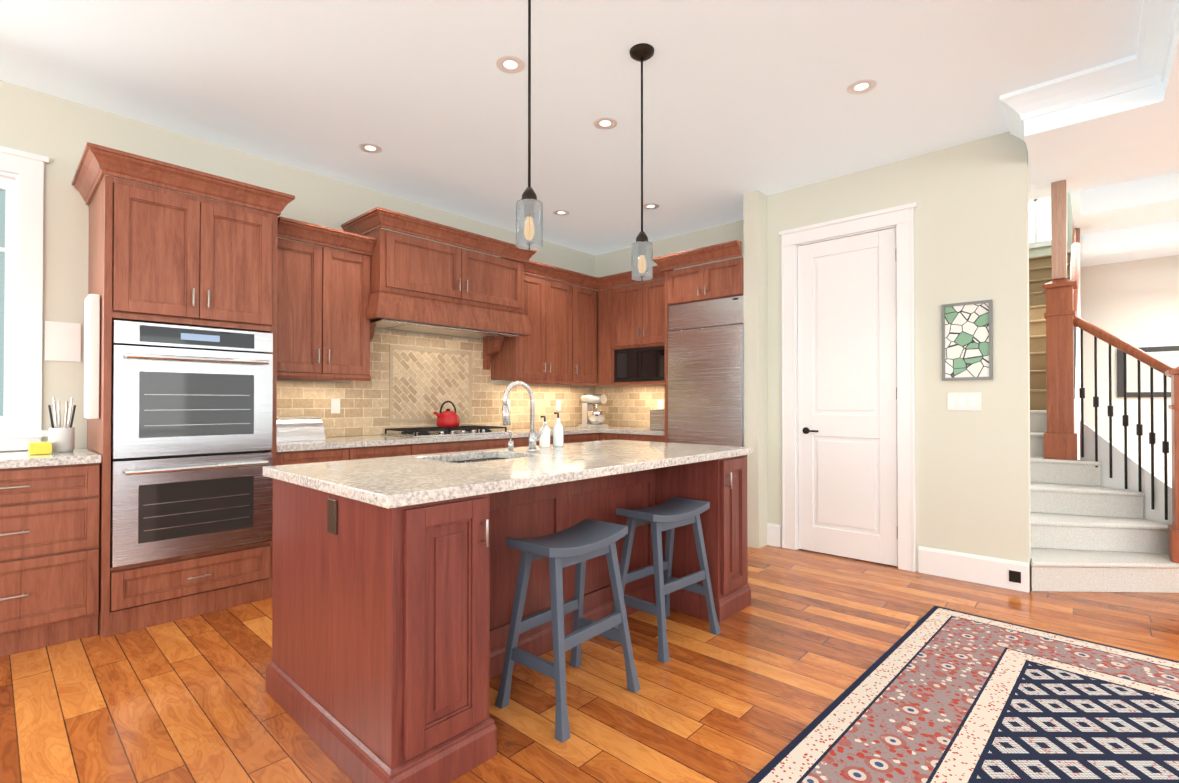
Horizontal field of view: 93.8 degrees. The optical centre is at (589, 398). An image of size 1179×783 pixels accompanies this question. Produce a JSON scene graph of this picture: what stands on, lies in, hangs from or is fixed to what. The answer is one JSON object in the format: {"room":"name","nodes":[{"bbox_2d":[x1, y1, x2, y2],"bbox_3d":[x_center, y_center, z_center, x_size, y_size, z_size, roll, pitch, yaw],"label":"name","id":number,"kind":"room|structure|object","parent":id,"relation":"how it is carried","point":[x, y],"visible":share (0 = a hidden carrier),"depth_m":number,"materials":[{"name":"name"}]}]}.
{"room":"kitchen","nodes":[
{"label":"kitchen","id":0,"kind":"room"},
{"bbox_2d":[0,80,594,451],"bbox_3d":[-3.650,-0.256,2.534,0.140,2.920,11.140,0,-1,42],"label":"wall","id":1,"kind":"structure","parent":0,"point":[59,132],"depth_m":3.21,"materials":[{"name":"white paint"}]},
{"bbox_2d":[0,146,48,450],"bbox_3d":[-3.584,-0.536,2.534,0.160,1.630,1.575,0,-1,42],"label":"window","id":2,"kind":"structure","parent":1,"relation":"in","point":[21,182],"depth_m":3.02,"materials":[{"name":"white"}]},
{"bbox_2d":[44,321,80,361],"bbox_3d":[-2.996,-0.321,3.135,0.010,0.220,0.149,0,-1,42],"label":"switch plate","id":3,"kind":"object","parent":1,"relation":"attached to","point":[62,341],"visible":1,"depth_m":3.13,"materials":[{"name":"white plastic"}]},
{"bbox_2d":[277,216,375,380],"bbox_3d":[-1.977,-0.653,3.932,0.441,1.048,0.729,0,-1,42],"label":"upper cabinet","id":4,"kind":"object","parent":1,"relation":"attached to","point":[323,322],"visible":0.79,"depth_m":3.83,"materials":[{"name":"brown wood"}]},
{"bbox_2d":[341,207,536,369],"bbox_3d":[-1.210,-0.815,4.661,0.591,1.072,1.523,0,-1,42],"label":"range hood","id":5,"kind":"object","parent":1,"relation":"attached to","point":[420,285],"visible":0.92,"depth_m":4.39,"materials":[{"name":"brown wood"}]},
{"bbox_2d":[277,330,664,436],"bbox_3d":[-0.645,-0.129,4.679,1.393,0.858,3.633,0,-1,42],"label":"backsplash","id":6,"kind":"structure","parent":1,"relation":"attached to","point":[417,380],"depth_m":4.87,"materials":[{"name":"tile"}]},
{"bbox_2d":[331,399,339,413],"bbox_3d":[-1.959,0.061,4.252,0.005,0.115,0.070,0,-1,42],"label":"electrical outlet plate","id":7,"kind":"object","parent":6,"relation":"attached to","point":[335,405],"depth_m":4.25,"materials":[{"name":"white plastic"}]},
{"bbox_2d":[556,400,560,409],"bbox_3d":[-0.339,0.076,6.023,0.005,0.115,0.070,0,-1,42],"label":"electrical outlet plate","id":8,"kind":"object","parent":6,"relation":"attached to","point":[558,402],"depth_m":6.02,"materials":[{"name":"white plastic"}]},
{"bbox_2d":[658,400,662,408],"bbox_3d":[0.752,0.074,5.841,0.070,0.115,0.006,0,-1,42],"label":"electrical outlet plate","id":9,"kind":"object","parent":6,"relation":"attached to","point":[660,402],"depth_m":5.84,"materials":[{"name":"white plastic"}]},
{"bbox_2d":[491,272,578,383],"bbox_3d":[-0.547,-0.673,5.551,0.367,0.994,0.829,0,-1,42],"label":"upper cabinet","id":10,"kind":"object","parent":1,"relation":"attached to","point":[550,355],"depth_m":5.40,"materials":[{"name":"brown wood"}]},
{"bbox_2d":[579,284,598,383],"bbox_3d":[-0.204,-0.670,5.926,0.367,0.994,0.435,0,-1,42],"label":"upper cabinet","id":11,"kind":"object","parent":1,"relation":"attached to","point":[579,335],"depth_m":5.88,"materials":[{"name":"brown wood"}]},
{"bbox_2d":[0,545,1178,782],"bbox_3d":[0.962,1.242,2.275,13.000,0.080,17.000,0,-1,42],"label":"floor","id":12,"kind":"structure","parent":0,"point":[792,651],"depth_m":2.30,"materials":[{"name":"brown wood"}]},
{"bbox_2d":[0,464,99,656],"bbox_3d":[-2.931,0.766,2.746,0.617,0.880,0.676,0,-1,42],"label":"base cabinet","id":13,"kind":"object","parent":12,"relation":"on","point":[49,542],"depth_m":2.66,"materials":[{"name":"brown wood"}]},
{"bbox_2d":[0,448,100,467],"bbox_3d":[-3.529,0.300,2.078,0.642,0.040,2.476,0,-1,42],"label":"countertop","id":14,"kind":"structure","parent":13,"relation":"on","point":[24,459],"depth_m":2.69,"materials":[{"name":"beige stone"}]},
{"bbox_2d":[29,442,51,454],"bbox_3d":[-2.810,0.256,2.819,0.090,0.059,0.080,0,-1,42],"label":"sponge holder","id":15,"kind":"object","parent":14,"relation":"on","point":[36,448],"visible":0.98,"depth_m":2.79,"materials":[{"name":"yellow"}]},
{"bbox_2d":[48,397,75,452],"bbox_3d":[-2.806,0.141,2.933,0.102,0.290,0.109,0,-1,42],"label":"utensil crock","id":16,"kind":"object","parent":14,"relation":"on","point":[61,439],"visible":1,"depth_m":2.91,"materials":[{"name":"grey ceramic"}]},
{"bbox_2d":[72,142,294,637],"bbox_3d":[-2.392,-0.017,3.266,0.721,2.453,0.948,0,-1,42],"label":"tall cabinet","id":17,"kind":"object","parent":12,"relation":"on","point":[157,254],"visible":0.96,"depth_m":3.00,"materials":[{"name":"brown wood"}]},
{"bbox_2d":[84,294,99,418],"bbox_3d":[-2.614,-0.213,2.896,0.220,0.640,0.041,0,-1,42],"label":"hanging towel","id":18,"kind":"object","parent":17,"relation":"hanging from","point":[92,357],"visible":0.98,"depth_m":2.83,"materials":[{"name":"white fabric"}]},
{"bbox_2d":[110,320,272,566],"bbox_3d":[-2.367,0.235,3.241,0.713,1.250,0.728,0,-1,42],"label":"double oven","id":19,"kind":"object","parent":17,"relation":"in","point":[191,422],"visible":1,"depth_m":3.00,"materials":[{"name":"silver metal"}]},
{"bbox_2d":[276,450,351,465],"bbox_3d":[-2.003,0.774,3.760,0.617,0.880,0.456,0,-1,42],"label":"base cabinet","id":20,"kind":"object","parent":12,"relation":"on","point":[293,456],"depth_m":3.55,"materials":[{"name":"brown wood"}]},
{"bbox_2d":[276,426,607,453],"bbox_3d":[-0.922,0.324,4.928,0.642,0.040,3.633,0,-1,42],"label":"countertop","id":21,"kind":"structure","parent":20,"relation":"on","point":[344,442],"depth_m":4.05,"materials":[{"name":"beige stone"}]},
{"bbox_2d":[276,415,325,441],"bbox_3d":[-2.091,0.209,3.842,0.270,0.170,0.380,0,-1,42],"label":"bread box","id":22,"kind":"object","parent":21,"relation":"on","point":[300,428],"visible":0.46,"depth_m":3.80,"materials":[{"name":"metal"}]},
{"bbox_2d":[381,425,509,437],"bbox_3d":[-1.190,0.275,4.634,0.510,0.052,0.920,0,-1,42],"label":"cooktop","id":23,"kind":"object","parent":21,"relation":"in","point":[415,432],"visible":0.94,"depth_m":4.47,"materials":[{"name":"metal"}]},
{"bbox_2d":[434,401,459,426],"bbox_3d":[-1.234,0.135,4.744,0.200,0.228,0.239,0,-1,42],"label":"kettle","id":24,"kind":"object","parent":23,"relation":"on","point":[447,418],"visible":1,"depth_m":4.69,"materials":[{"name":"red metal"}]},
{"bbox_2d":[578,394,607,427],"bbox_3d":[0.043,0.135,5.970,0.290,0.355,0.200,0,-1,42],"label":"stand mixer","id":25,"kind":"object","parent":21,"relation":"on","point":[595,418],"visible":1,"depth_m":5.91,"materials":[{"name":"white metal"}]},
{"bbox_2d":[352,442,423,459],"bbox_3d":[-1.694,0.777,4.098,0.617,0.880,0.584,0,-1,42],"label":"base cabinet","id":26,"kind":"object","parent":12,"relation":"on","point":[361,452],"depth_m":3.92,"materials":[{"name":"brown wood"}]},
{"bbox_2d":[424,438,509,453],"bbox_3d":[-1.229,0.781,4.607,0.617,0.880,0.921,0,-1,42],"label":"base cabinet","id":27,"kind":"object","parent":12,"relation":"on","point":[489,443],"depth_m":4.41,"materials":[{"name":"brown wood"}]},
{"bbox_2d":[266,455,750,782],"bbox_3d":[-0.178,0.765,2.732,1.066,0.880,2.246,0,-1,42],"label":"kitchen island","id":28,"kind":"object","parent":12,"relation":"on","point":[390,629],"visible":0.73,"depth_m":1.85,"materials":[{"name":"brown wood"}]},
{"bbox_2d":[263,440,752,508],"bbox_3d":[-0.191,0.305,2.748,1.050,0.038,2.270,0,-1,42],"label":"island countertop","id":29,"kind":"structure","parent":28,"relation":"on","point":[394,482],"depth_m":2.20,"materials":[{"name":"stone"}]},
{"bbox_2d":[452,458,499,462],"bbox_3d":[-0.536,0.426,2.703,0.392,0.198,0.512,0,-1,42],"label":"sink basin","id":30,"kind":"object","parent":29,"relation":"in","point":[477,460],"visible":0.02,"depth_m":2.92,"materials":[{"name":"metal"}]},
{"bbox_2d":[502,432,513,449],"bbox_3d":[-0.454,0.237,3.061,0.032,0.101,0.076,0,-1,42],"label":"soap dispenser","id":31,"kind":"object","parent":29,"relation":"on","point":[510,444],"visible":1,"depth_m":3.07,"materials":[{"name":"metal"}]},
{"bbox_2d":[502,381,545,451],"bbox_3d":[-0.346,0.098,2.894,0.106,0.377,0.238,0,-1,42],"label":"faucet","id":32,"kind":"object","parent":29,"relation":"on","point":[533,438],"visible":1,"depth_m":2.94,"materials":[{"name":"metal"}]},
{"bbox_2d":[539,416,554,447],"bbox_3d":[-0.263,0.196,3.241,0.062,0.185,0.064,0,-1,42],"label":"soap bottle","id":33,"kind":"object","parent":29,"relation":"on","point":[544,442],"depth_m":3.22,"materials":[{"name":"white"}]},
{"bbox_2d":[554,412,563,446],"bbox_3d":[-0.187,0.187,3.294,0.062,0.205,0.064,0,-1,42],"label":"soap bottle","id":34,"kind":"object","parent":29,"relation":"on","point":[558,435],"depth_m":3.27,"materials":[{"name":"white"}]},
{"bbox_2d":[512,438,538,446],"bbox_3d":[-0.763,0.786,5.117,0.617,0.880,0.584,0,-1,42],"label":"base cabinet","id":35,"kind":"object","parent":12,"relation":"on","point":[518,442],"depth_m":4.85,"materials":[{"name":"brown wood"}]},
{"bbox_2d":[495,519,640,742],"bbox_3d":[-0.079,0.869,2.214,0.365,0.664,0.470,0,-1,40],"label":"stool","id":36,"kind":"object","parent":12,"relation":"on","point":[579,544],"visible":1,"depth_m":2.14,"materials":[{"name":"blue paint"}]},
{"bbox_2d":[550,430,599,444],"bbox_3d":[-0.335,0.789,5.539,0.679,0.880,0.740,0,-1,42],"label":"base cabinet","id":37,"kind":"object","parent":12,"relation":"on","point":[593,435],"depth_m":5.42,"materials":[{"name":"brown wood"}]},
{"bbox_2d":[600,430,664,441],"bbox_3d":[0.572,0.790,5.560,0.795,0.880,0.679,0,-1,42],"label":"base cabinet","id":38,"kind":"object","parent":12,"relation":"on","point":[604,434],"depth_m":5.35,"materials":[{"name":"brown wood"}]},
{"bbox_2d":[608,426,664,433],"bbox_3d":[0.601,0.330,5.562,0.750,0.040,0.643,0,-1,42],"label":"countertop","id":39,"kind":"structure","parent":38,"relation":"on","point":[619,429],"depth_m":5.40,"materials":[{"name":"beige stone"}]},
{"bbox_2d":[650,409,664,429],"bbox_3d":[0.749,0.210,5.460,0.200,0.195,0.240,0,-1,42],"label":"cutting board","id":40,"kind":"object","parent":39,"relation":"on","point":[657,419],"visible":0.42,"depth_m":5.38,"materials":[{"name":"wood"}]},
{"bbox_2d":[607,497,720,662],"bbox_3d":[0.380,0.874,2.797,0.470,0.664,0.365,0,-1,-45],"label":"stool","id":41,"kind":"object","parent":12,"relation":"on","point":[669,516],"visible":0.94,"depth_m":2.74,"materials":[{"name":"blue paint"}]},
{"bbox_2d":[653,240,743,442],"bbox_3d":[1.128,-0.034,5.049,0.864,2.518,0.691,0,-1,42],"label":"tall cabinet","id":42,"kind":"object","parent":12,"relation":"on","point":[717,280],"visible":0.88,"depth_m":4.84,"materials":[{"name":"brown wood"}]},
{"bbox_2d":[668,295,743,446],"bbox_3d":[1.188,0.180,5.035,0.752,2.069,0.595,0,-1,42],"label":"refrigerator","id":43,"kind":"object","parent":12,"relation":"on","point":[706,372],"visible":0.58,"depth_m":4.81,"materials":[{"name":"silver metal"}]},
{"bbox_2d":[748,606,1178,782],"bbox_3d":[1.656,1.184,1.024,3.500,0.012,2.600,0,-1,-45],"label":"rug","id":44,"kind":"object","parent":12,"relation":"on","point":[936,694],"visible":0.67,"depth_m":2.06,"materials":[{"name":"multicoloured fabric"}]},
{"bbox_2d":[1029,180,1178,592],"bbox_3d":[4.779,-0.768,5.504,1.586,3.994,5.736,0,-1,42],"label":"staircase","id":45,"kind":"structure","parent":12,"relation":"on","point":[1104,514],"depth_m":3.98,"materials":[{"name":"grey carpet"}]},
{"bbox_2d":[0,0,1178,266],"bbox_3d":[0.962,-1.768,2.301,13.000,0.100,17.000,0,-1,42],"label":"ceiling","id":46,"kind":"structure","parent":0,"point":[740,98],"depth_m":3.04,"materials":[{"name":"white paint"}]},
{"bbox_2d":[359,143,381,152],"bbox_3d":[-1.496,-1.704,3.761,0.150,0.004,0.150,0,-1,42],"label":"recessed light","id":47,"kind":"object","parent":46,"relation":"in","point":[369,147],"visible":1,"depth_m":3.76,"materials":[{"name":"white"}]},
{"bbox_2d":[496,56,524,72],"bbox_3d":[-0.406,-1.711,2.833,0.150,0.004,0.150,0,-1,42],"label":"recessed light","id":48,"kind":"object","parent":46,"relation":"in","point":[509,64],"visible":1,"depth_m":2.83,"materials":[{"name":"white"}]},
{"bbox_2d":[516,0,542,249],"bbox_3d":[-0.236,-1.156,2.162,0.124,1.124,0.124,0,-1,42],"label":"pendant light","id":49,"kind":"object","parent":46,"relation":"hanging from","point":[529,220],"visible":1,"depth_m":2.13,"materials":[{"name":"clear glass"}]},
{"bbox_2d":[553,210,568,215],"bbox_3d":[-0.258,-1.693,5.041,0.150,0.004,0.150,0,-1,42],"label":"recessed light","id":50,"kind":"object","parent":46,"relation":"in","point":[561,212],"visible":1,"depth_m":5.03,"materials":[{"name":"white"}]},
{"bbox_2d":[593,117,616,128],"bbox_3d":[0.098,-1.706,3.429,0.150,0.004,0.150,0,-1,42],"label":"recessed light","id":51,"kind":"object","parent":46,"relation":"in","point":[605,123],"visible":1,"depth_m":3.43,"materials":[{"name":"white"}]},
{"bbox_2d":[629,43,653,280],"bbox_3d":[0.259,-1.152,2.719,0.124,1.124,0.124,0,-1,42],"label":"pendant light","id":52,"kind":"object","parent":46,"relation":"hanging from","point":[642,258],"visible":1,"depth_m":2.69,"materials":[{"name":"clear glass"}]},
{"bbox_2d":[643,203,658,208],"bbox_3d":[0.542,-1.694,4.879,0.150,0.004,0.150,0,-1,42],"label":"recessed light","id":53,"kind":"object","parent":46,"relation":"in","point":[650,206],"visible":0.96,"depth_m":4.88,"materials":[{"name":"white"}]},
{"bbox_2d":[846,79,876,94],"bbox_3d":[1.496,-1.710,3.032,0.150,0.004,0.150,0,-1,42],"label":"recessed light","id":54,"kind":"object","parent":46,"relation":"in","point":[861,86],"visible":1,"depth_m":3.03,"materials":[{"name":"white"}]},
{"bbox_2d":[1000,0,1178,167],"bbox_3d":[1.416,-1.639,-1.984,5.550,0.230,10.090,0,-1,42],"label":"soffit beam","id":55,"kind":"structure","parent":46,"relation":"attached to","point":[1133,100],"depth_m":2.94,"materials":[{"name":"white paint"}]},
{"bbox_2d":[1080,172,1178,257],"bbox_3d":[6.595,-1.608,3.450,5.240,0.200,4.900,0,-1,42],"label":"ceiling beams","id":56,"kind":"structure","parent":46,"relation":"attached to","point":[1140,195],"depth_m":4.48,"materials":[{"name":"white paint"}]},
{"bbox_2d":[595,220,743,426],"bbox_3d":[0.977,-0.229,5.757,2.340,2.920,0.140,0,-1,42],"label":"wall","id":57,"kind":"structure","parent":0,"point":[613,262],"depth_m":5.74,"materials":[{"name":"white paint"}]},
{"bbox_2d":[599,288,610,351],"bbox_3d":[0.309,-0.839,6.025,0.246,0.654,0.367,0,-1,42],"label":"upper cabinet","id":58,"kind":"object","parent":57,"relation":"attached to","point":[604,295],"depth_m":5.90,"materials":[{"name":"brown wood"}]},
{"bbox_2d":[599,352,634,383],"bbox_3d":[0.293,-0.339,6.035,0.204,0.346,0.367,0,-1,42],"label":"upper cabinet","id":59,"kind":"object","parent":57,"relation":"attached to","point":[606,359],"depth_m":5.88,"materials":[{"name":"brown wood"}]},
{"bbox_2d":[611,276,664,351],"bbox_3d":[0.663,-0.842,5.701,0.834,0.654,0.367,0,-1,42],"label":"upper cabinet","id":60,"kind":"object","parent":57,"relation":"attached to","point":[637,310],"depth_m":5.61,"materials":[{"name":"brown wood"}]},
{"bbox_2d":[614,346,664,381],"bbox_3d":[0.656,-0.341,5.691,0.777,0.335,0.330,0,-1,42],"label":"microwave","id":61,"kind":"object","parent":60,"relation":"attached to","point":[639,364],"visible":0.56,"depth_m":5.60,"materials":[{"name":"black glass"}]},
{"bbox_2d":[751,132,1030,591],"bbox_3d":[2.113,-0.243,4.122,1.836,2.920,0.120,0,-1,42],"label":"wall","id":62,"kind":"structure","parent":0,"point":[971,244],"depth_m":3.74,"materials":[{"name":"white paint"}]},
{"bbox_2d":[779,202,916,571],"bbox_3d":[1.964,-0.074,4.227,0.990,2.585,0.159,0,-1,42],"label":"pantry door","id":63,"kind":"structure","parent":62,"relation":"in","point":[848,421],"depth_m":4.18,"materials":[{"name":"white wood"}]},
{"bbox_2d":[767,523,1028,591],"bbox_3d":[2.114,1.126,4.016,1.709,0.180,0.016,0,-1,42],"label":"baseboard","id":64,"kind":"structure","parent":62,"relation":"attached to","point":[985,570],"depth_m":3.65,"materials":[{"name":"white wood"}]},
{"bbox_2d":[947,392,981,410],"bbox_3d":[2.499,0.024,3.678,0.190,0.120,0.009,0,-1,42],"label":"light switch","id":65,"kind":"object","parent":62,"relation":"attached to","point":[963,401],"visible":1,"depth_m":3.67,"materials":[{"name":"white plastic"}]},
{"bbox_2d":[942,299,992,380],"bbox_3d":[2.508,-0.379,3.665,0.280,0.517,0.020,0,-1,42],"label":"picture","id":66,"kind":"object","parent":62,"relation":"attached to","point":[967,340],"visible":1,"depth_m":3.66,"materials":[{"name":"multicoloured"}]},
{"bbox_2d":[1009,570,1020,582],"bbox_3d":[2.685,1.127,3.478,0.060,0.070,0.005,0,-1,42],"label":"electrical outlet","id":67,"kind":"object","parent":62,"relation":"attached to","point":[1014,576],"visible":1,"depth_m":3.48,"materials":[{"name":"black plastic"}]},
{"bbox_2d":[887,160,902,207],"bbox_3d":[3.901,-0.228,5.813,0.120,2.920,5.030,0,-1,42],"label":"wall","id":68,"kind":"structure","parent":0,"point":[894,169],"depth_m":3.97,"materials":[{"name":"white paint"}]},
{"bbox_2d":[1029,193,1072,257],"bbox_3d":[4.819,-3.126,6.116,1.040,2.680,3.620,0,-1,42],"label":"wall","id":69,"kind":"structure","parent":0,"point":[1040,251],"depth_m":7.14,"materials":[{"name":"white paint"}]},
{"bbox_2d":[1028,193,1067,248],"bbox_3d":[5.942,-2.555,7.339,0.640,1.100,0.048,0,-1,42],"label":"window","id":70,"kind":"structure","parent":69,"relation":"in","point":[1039,222],"depth_m":7.29,"materials":[{"name":"white glass"}]},
{"bbox_2d":[1081,255,1178,485],"bbox_3d":[7.952,-0.230,5.598,6.390,2.920,0.120,0,-1,42],"label":"wall","id":71,"kind":"structure","parent":0,"point":[1135,303],"depth_m":6.72,"materials":[{"name":"white paint"}]},
{"bbox_2d":[1117,346,1178,396],"bbox_3d":[6.772,-0.312,6.568,0.700,0.600,0.038,0,-1,42],"label":"framed picture","id":72,"kind":"object","parent":71,"relation":"attached to","point":[1168,355],"visible":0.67,"depth_m":6.62,"materials":[{"name":"grey"}]},
{"label":"outside","id":73,"kind":"structure","parent":0,"visible":0},
{"bbox_2d":[0,190,5,415],"bbox_3d":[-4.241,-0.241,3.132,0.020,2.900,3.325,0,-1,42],"label":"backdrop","id":74,"kind":"structure","parent":73,"point":[2,278],"depth_m":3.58,"materials":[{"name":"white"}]}
]}

